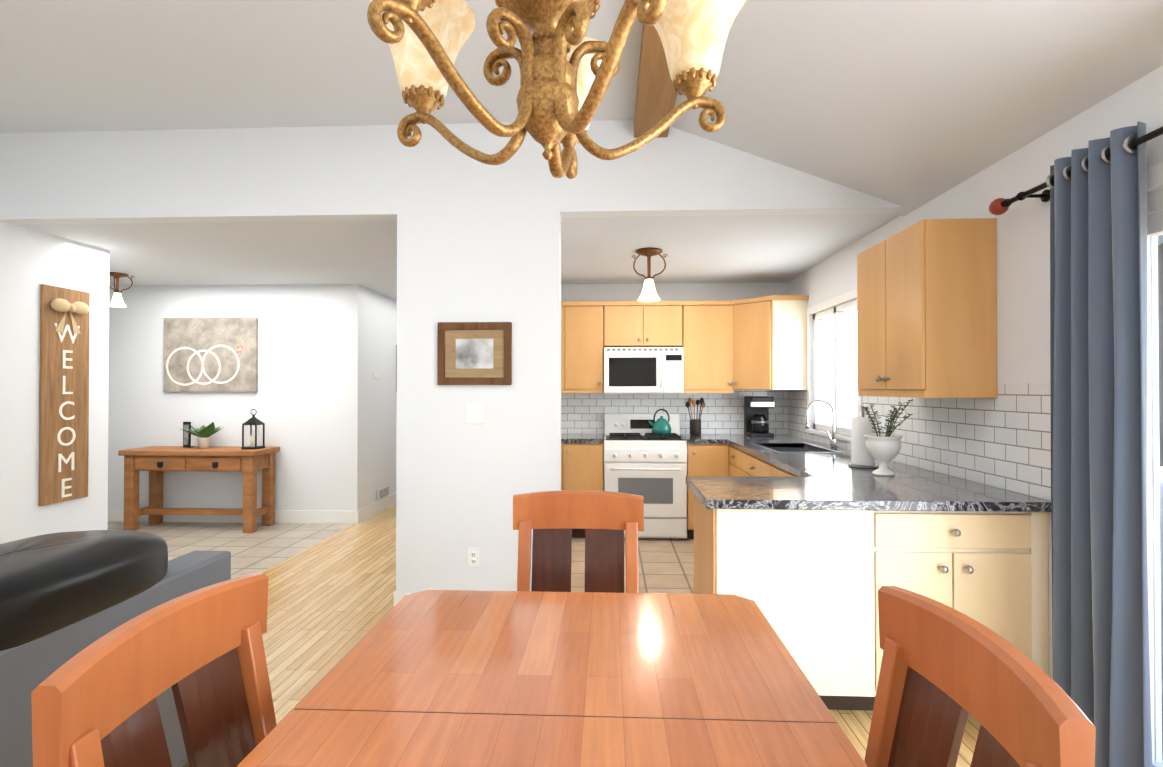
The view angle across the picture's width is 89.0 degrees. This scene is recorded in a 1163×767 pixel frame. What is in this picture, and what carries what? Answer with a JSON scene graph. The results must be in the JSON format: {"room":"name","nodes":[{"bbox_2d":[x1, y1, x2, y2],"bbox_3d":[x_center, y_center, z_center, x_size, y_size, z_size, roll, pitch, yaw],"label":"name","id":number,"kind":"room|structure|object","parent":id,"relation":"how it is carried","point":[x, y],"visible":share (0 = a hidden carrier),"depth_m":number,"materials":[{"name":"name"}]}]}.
{"room":"dining room","nodes":[
{"label":"dining room","id":0,"kind":"room"},
{"bbox_2d":[0,220,109,543],"bbox_3d":[-3.715,0.189,4.164,0.070,2.450,0.840,0,-1,3],"label":"wall","id":1,"kind":"structure","parent":0,"point":[31,260],"depth_m":3.99,"materials":[{"name":"white paint"}]},
{"bbox_2d":[39,284,89,505],"bbox_3d":[-3.639,0.080,4.204,0.076,1.510,0.365,0,-1,3],"label":"welcome sign","id":2,"kind":"object","parent":1,"relation":"attached to","point":[64,399],"visible":1,"depth_m":4.18,"materials":[{"name":"brown wood"}]},
{"bbox_2d":[108,284,346,510],"bbox_3d":[-4.636,0.208,6.228,4.460,2.450,0.120,0,-1,3],"label":"wall","id":3,"kind":"structure","parent":0,"point":[296,401],"depth_m":6.11,"materials":[{"name":"white paint"}]},
{"bbox_2d":[163,317,257,390],"bbox_3d":[-3.831,-0.298,6.116,0.980,0.760,0.036,0,-1,3],"label":"framed picture","id":4,"kind":"object","parent":3,"relation":"attached to","point":[210,354],"visible":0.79,"depth_m":6.10},
{"bbox_2d":[108,508,359,523],"bbox_3d":[-4.573,1.367,6.147,4.595,0.130,0.015,0,-1,3],"label":"baseboard","id":5,"kind":"structure","parent":3,"relation":"attached to","point":[327,517],"depth_m":6.07,"materials":[{"name":"white"}]},
{"bbox_2d":[108,521,352,578],"bbox_3d":[-4.646,1.472,5.026,4.550,0.100,2.500,0,-1,3],"label":"floor","id":6,"kind":"structure","parent":0,"point":[261,549],"depth_m":5.45,"materials":[{"name":"beige tile"}]},
{"bbox_2d":[118,446,279,532],"bbox_3d":[-3.767,1.037,5.871,1.350,0.785,0.440,0,-1,3],"label":"console table","id":7,"kind":"object","parent":6,"relation":"on","point":[155,461],"visible":1,"depth_m":5.70,"materials":[{"name":"brown wood"}]},
{"bbox_2d":[183,422,192,447],"bbox_3d":[-3.959,0.515,5.978,0.100,0.260,0.070,0,-1,23],"label":"photo frame","id":8,"kind":"object","parent":7,"relation":"on","point":[186,439],"visible":1,"depth_m":5.94,"materials":[{"name":"black metal"}]},
{"bbox_2d":[178,422,221,448],"bbox_3d":[-3.759,0.509,5.901,0.387,0.269,0.369,0,-1,3],"label":"potted plant","id":9,"kind":"object","parent":7,"relation":"on","point":[203,433],"visible":1,"depth_m":5.83,"materials":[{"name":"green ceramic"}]},
{"bbox_2d":[241,409,264,448],"bbox_3d":[-3.242,0.448,5.852,0.150,0.392,0.150,0,-1,3],"label":"lantern","id":10,"kind":"object","parent":7,"relation":"on","point":[253,420],"visible":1,"depth_m":5.82,"materials":[{"name":"black metal"}]},
{"bbox_2d":[346,284,396,510],"bbox_3d":[-2.283,0.220,7.562,0.120,2.450,3.000,0,-1,3],"label":"wall","id":11,"kind":"structure","parent":0,"point":[371,344],"depth_m":6.36,"materials":[{"name":"white paint"}]},
{"bbox_2d":[360,492,395,522],"bbox_3d":[-2.215,1.380,7.558,0.015,0.130,2.980,0,-1,3],"label":"baseboard","id":12,"kind":"structure","parent":11,"relation":"attached to","point":[376,507],"depth_m":6.54,"materials":[{"name":"white"}]},
{"bbox_2d":[378,485,388,500],"bbox_3d":[-2.239,1.237,6.700,0.014,0.120,0.320,0,-1,3],"label":"air vent","id":13,"kind":"object","parent":11,"relation":"in","point":[383,492],"visible":1,"depth_m":6.68,"materials":[{"name":"white metal"}]},
{"bbox_2d":[396,345,396,392],"bbox_3d":[-2.222,-0.177,7.322,0.022,0.580,0.340,0,-1,3],"label":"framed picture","id":14,"kind":"object","parent":11,"relation":"attached to","point":[396,368],"visible":0.19,"depth_m":7.15,"materials":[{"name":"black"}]},
{"bbox_2d":[0,120,903,592],"bbox_3d":[-0.900,-0.100,3.677,5.740,3.020,0.120,0,-1,3],"label":"wall","id":15,"kind":"structure","parent":0,"point":[339,173],"depth_m":3.61,"materials":[{"name":"white paint"}]},
{"bbox_2d":[394,591,397,605],"bbox_3d":[-1.016,1.368,6.294,0.015,0.130,5.395,0,-1,3],"label":"baseboard","id":16,"kind":"structure","parent":15,"relation":"attached to","point":[395,594],"depth_m":3.60,"materials":[{"name":"white"}]},
{"bbox_2d":[398,593,411,601],"bbox_3d":[-0.610,1.344,3.583,0.985,0.130,0.015,0,-1,3],"label":"baseboard","id":17,"kind":"structure","parent":15,"relation":"attached to","point":[400,595],"depth_m":3.60,"materials":[{"name":"white"}]},
{"bbox_2d":[468,547,479,566],"bbox_3d":[-0.653,1.053,3.590,0.072,0.116,0.008,0,-1,3],"label":"electrical outlet plate","id":18,"kind":"object","parent":15,"relation":"attached to","point":[473,557],"visible":1,"depth_m":3.59,"materials":[{"name":"white plastic"}]},
{"bbox_2d":[437,322,511,384],"bbox_3d":[-0.649,-0.181,3.591,0.450,0.380,0.026,0,-1,3],"label":"framed picture","id":19,"kind":"object","parent":15,"relation":"attached to","point":[474,353],"visible":0.96,"depth_m":3.59},
{"bbox_2d":[19,213,899,299],"bbox_3d":[-2.377,-1.065,6.506,9.190,0.100,5.380,0,-1,3],"label":"ceiling","id":20,"kind":"structure","parent":0,"point":[735,249],"depth_m":4.53,"materials":[{"name":"white paint"}]},
{"bbox_2d":[109,272,133,307],"bbox_3d":[-4.313,-0.869,5.489,0.225,0.307,0.214,0,-1,3],"label":"light","id":21,"kind":"object","parent":20,"relation":"attached to","point":[117,300],"visible":0.88,"depth_m":5.49,"materials":[{"name":"white glass"}]},
{"bbox_2d":[632,247,666,301],"bbox_3d":[0.532,-0.839,4.560,0.282,0.384,0.267,0,-1,3],"label":"kitchen ceiling light","id":22,"kind":"object","parent":20,"relation":"attached to","point":[648,293],"visible":1,"depth_m":4.55,"materials":[{"name":"white glass"}]},
{"bbox_2d":[0,0,1162,215],"bbox_3d":[-1.036,-1.359,0.721,5.980,0.714,6.060,0,-1,3],"label":"ceiling","id":23,"kind":"structure","parent":0,"point":[910,106],"depth_m":2.73,"materials":[{"name":"white paint"}]},
{"bbox_2d":[367,0,745,178],"bbox_3d":[-0.053,-1.004,1.074,0.726,1.217,0.711,0,-1,3],"label":"chandelier","id":24,"kind":"object","parent":23,"relation":"hanging from","point":[569,69],"visible":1,"depth_m":1.05,"materials":[{"name":"gold metal"}]},
{"bbox_2d":[634,25,677,137],"bbox_3d":[0.282,-1.561,0.661,0.200,0.108,5.818,0,-1,3],"label":"ceiling beam","id":25,"kind":"structure","parent":23,"relation":"attached to","point":[656,95],"depth_m":2.98,"materials":[{"name":"brown wood"}]},
{"bbox_2d":[183,504,980,766],"bbox_3d":[-0.915,1.457,3.323,5.980,0.100,11.320,0,-1,3],"label":"floor","id":26,"kind":"structure","parent":0,"point":[351,569],"depth_m":3.69,"materials":[{"name":"brown wood"}]},
{"bbox_2d":[0,530,230,766],"bbox_3d":[-1.945,0.932,0.932,1.008,0.907,2.920,0,-1,3],"label":"sofa","id":27,"kind":"object","parent":26,"relation":"on","point":[65,597],"visible":0.56,"depth_m":1.69,"materials":[{"name":"grey leather"}]},
{"bbox_2d":[31,573,276,766],"bbox_3d":[-0.524,0.897,1.058,0.529,0.979,0.500,0,-1,3],"label":"chair","id":28,"kind":"object","parent":26,"relation":"on","point":[200,652],"visible":1,"depth_m":1.07,"materials":[{"name":"brown wood"}]},
{"bbox_2d":[237,590,867,766],"bbox_3d":[-0.047,1.006,0.995,1.030,0.760,1.600,0,-1,3],"label":"dining table","id":29,"kind":"object","parent":26,"relation":"on","point":[449,678],"visible":1,"depth_m":1.20,"materials":[{"name":"brown wood"}]},
{"bbox_2d":[513,490,643,592],"bbox_3d":[-0.022,0.906,2.070,0.500,0.979,0.529,0,-1,3],"label":"chair","id":30,"kind":"object","parent":26,"relation":"on","point":[603,519],"visible":0.27,"depth_m":2.27,"materials":[{"name":"brown wood"}]},
{"bbox_2d":[686,474,872,710],"bbox_3d":[0.852,0.943,2.755,0.641,0.918,0.657,0,-1,3],"label":"kitchen peninsula","id":31,"kind":"object","parent":26,"relation":"on","point":[810,548],"depth_m":2.47,"materials":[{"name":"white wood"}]},
{"bbox_2d":[864,586,1095,766],"bbox_3d":[0.423,0.897,0.994,0.529,0.979,0.500,0,-1,3],"label":"chair","id":32,"kind":"object","parent":26,"relation":"on","point":[945,670],"visible":1,"depth_m":1.01,"materials":[{"name":"brown wood"}]},
{"bbox_2d":[571,537,693,593],"bbox_3d":[0.536,1.470,4.838,3.220,0.100,2.600,0,-1,3],"label":"floor","id":33,"kind":"structure","parent":0,"point":[666,565],"depth_m":4.61,"materials":[{"name":"beige tile"}]},
{"bbox_2d":[561,301,724,537],"bbox_3d":[0.198,0.318,5.709,2.220,2.220,0.665,0,-1,3],"label":"kitchen cabinets","id":34,"kind":"object","parent":33,"relation":"on","point":[587,327],"depth_m":5.68,"materials":[{"name":"brown wood"}]},
{"bbox_2d":[604,347,683,393],"bbox_3d":[0.600,-0.123,5.807,0.754,0.445,0.431,0,-1,3],"label":"over-the-range microwave","id":35,"kind":"object","parent":34,"relation":"attached to","point":[643,370],"visible":1,"depth_m":5.63,"materials":[{"name":"white metal"}]},
{"bbox_2d":[685,397,704,435],"bbox_3d":[1.122,0.323,5.830,0.197,0.371,0.157,0,-1,3],"label":"utensil crock","id":36,"kind":"object","parent":34,"relation":"on","point":[695,427],"visible":1,"depth_m":5.79,"materials":[{"name":"black ceramic"}]},
{"bbox_2d":[604,413,686,537],"bbox_3d":[0.593,0.853,5.651,0.754,1.110,0.701,0,-1,3],"label":"range","id":37,"kind":"object","parent":33,"relation":"on","point":[645,462],"visible":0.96,"depth_m":5.36,"materials":[{"name":"white metal"},{"name":"black metal"},{"name":"glass"}]},
{"bbox_2d":[648,409,671,433],"bbox_3d":[0.755,0.366,5.741,0.238,0.243,0.192,0,-1,-17],"label":"kettle","id":38,"kind":"object","parent":37,"relation":"on","point":[661,425],"visible":1,"depth_m":5.69,"materials":[{"name":"teal metal"}]},
{"bbox_2d":[721,218,1050,707],"bbox_3d":[1.616,0.305,4.188,0.754,2.220,3.575,0,-1,3],"label":"kitchen cabinets","id":39,"kind":"object","parent":33,"relation":"on","point":[927,292],"depth_m":2.76,"materials":[{"name":"brown wood"}]},
{"bbox_2d":[744,396,773,436],"bbox_3d":[1.730,0.318,5.779,0.222,0.380,0.291,0,-1,3],"label":"coffee maker","id":40,"kind":"object","parent":39,"relation":"on","point":[756,416],"visible":1,"depth_m":5.68,"materials":[{"name":"black metal"}]},
{"bbox_2d":[849,408,877,468],"bbox_3d":[1.648,0.314,3.466,0.156,0.347,0.156,0,-1,3],"label":"paper towel holder","id":41,"kind":"object","parent":39,"relation":"on","point":[861,427],"visible":0.83,"depth_m":3.42,"materials":[{"name":"white paper"}]},
{"bbox_2d":[861,399,912,475],"bbox_3d":[1.623,0.284,3.114,0.313,0.401,0.348,0,-1,3],"label":"urn","id":42,"kind":"object","parent":39,"relation":"on","point":[883,450],"visible":1,"depth_m":3.09,"materials":[{"name":"white ceramic"}]},
{"bbox_2d":[561,282,787,433],"bbox_3d":[0.652,0.207,6.085,3.100,2.450,0.120,0,-1,3],"label":"wall","id":43,"kind":"structure","parent":0,"point":[664,292],"depth_m":6.02,"materials":[{"name":"white paint"}]},
{"bbox_2d":[561,390,784,433],"bbox_3d":[0.585,0.286,6.026,2.970,0.446,0.004,0,-1,3],"label":"tile backsplash","id":44,"kind":"structure","parent":43,"relation":"attached to","point":[722,413],"depth_m":6.01,"materials":[{"name":"white tile"}]},
{"bbox_2d":[788,66,1162,679],"bbox_3d":[1.948,0.143,1.812,0.120,2.500,8.540,0,-1,3],"label":"wall","id":45,"kind":"structure","parent":0,"point":[1023,281],"depth_m":2.58,"materials":[{"name":"white paint"}]},
{"bbox_2d":[805,289,861,441],"bbox_3d":[2.054,-0.110,4.772,0.120,1.140,1.140,0,-1,3],"label":"kitchen window","id":46,"kind":"structure","parent":45,"relation":"in","point":[838,312],"depth_m":4.78,"materials":[{"name":"white"}]},
{"bbox_2d":[785,383,1050,499],"bbox_3d":[1.994,0.253,4.171,0.004,0.478,3.580,0,-1,3],"label":"tile backsplash","id":47,"kind":"structure","parent":45,"relation":"attached to","point":[1003,440],"depth_m":2.89,"materials":[{"name":"white tile"}]},
{"bbox_2d":[989,121,1162,766],"bbox_3d":[1.770,0.258,0.968,0.153,2.215,3.300,0,-1,3],"label":"curtain","id":48,"kind":"object","parent":45,"relation":"attached to","point":[1096,194],"visible":0.96,"depth_m":2.02,"materials":[{"name":"blue fabric"}]},
{"bbox_2d":[1147,162,1162,766],"bbox_3d":[1.887,0.330,0.862,0.114,2.110,2.940,0,-1,3],"label":"window","id":49,"kind":"structure","parent":45,"relation":"in","point":[1154,210],"depth_m":2.02,"materials":[{"name":"white"}]},
{"label":"outside","id":50,"kind":"structure","parent":0,"visible":0},
{"bbox_2d":[825,411,856,427],"bbox_3d":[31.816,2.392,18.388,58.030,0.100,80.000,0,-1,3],"label":"ground","id":51,"kind":"structure","parent":50,"point":[847,415],"depth_m":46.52,"materials":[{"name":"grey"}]},
{"bbox_2d":[856,235,1162,466],"bbox_3d":[11.139,-3.232,7.647,13.928,11.175,20.299,0,-1,3],"label":"trees","id":52,"kind":"object","parent":51,"relation":"on","point":[1160,283],"depth_m":8.02,"materials":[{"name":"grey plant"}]},
{"bbox_2d":[1162,713,1162,761],"bbox_3d":[3.534,1.446,-0.175,3.230,0.100,6.300,0,-1,3],"label":"floor","id":53,"kind":"structure","parent":50,"point":[1162,737],"depth_m":2.38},
{"bbox_2d":[1160,467,1162,712],"bbox_3d":[2.763,0.897,2.319,0.702,1.059,0.908,0,-1,3],"label":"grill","id":54,"kind":"object","parent":53,"relation":"on","point":[1161,514],"depth_m":2.47,"materials":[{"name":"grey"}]}
]}

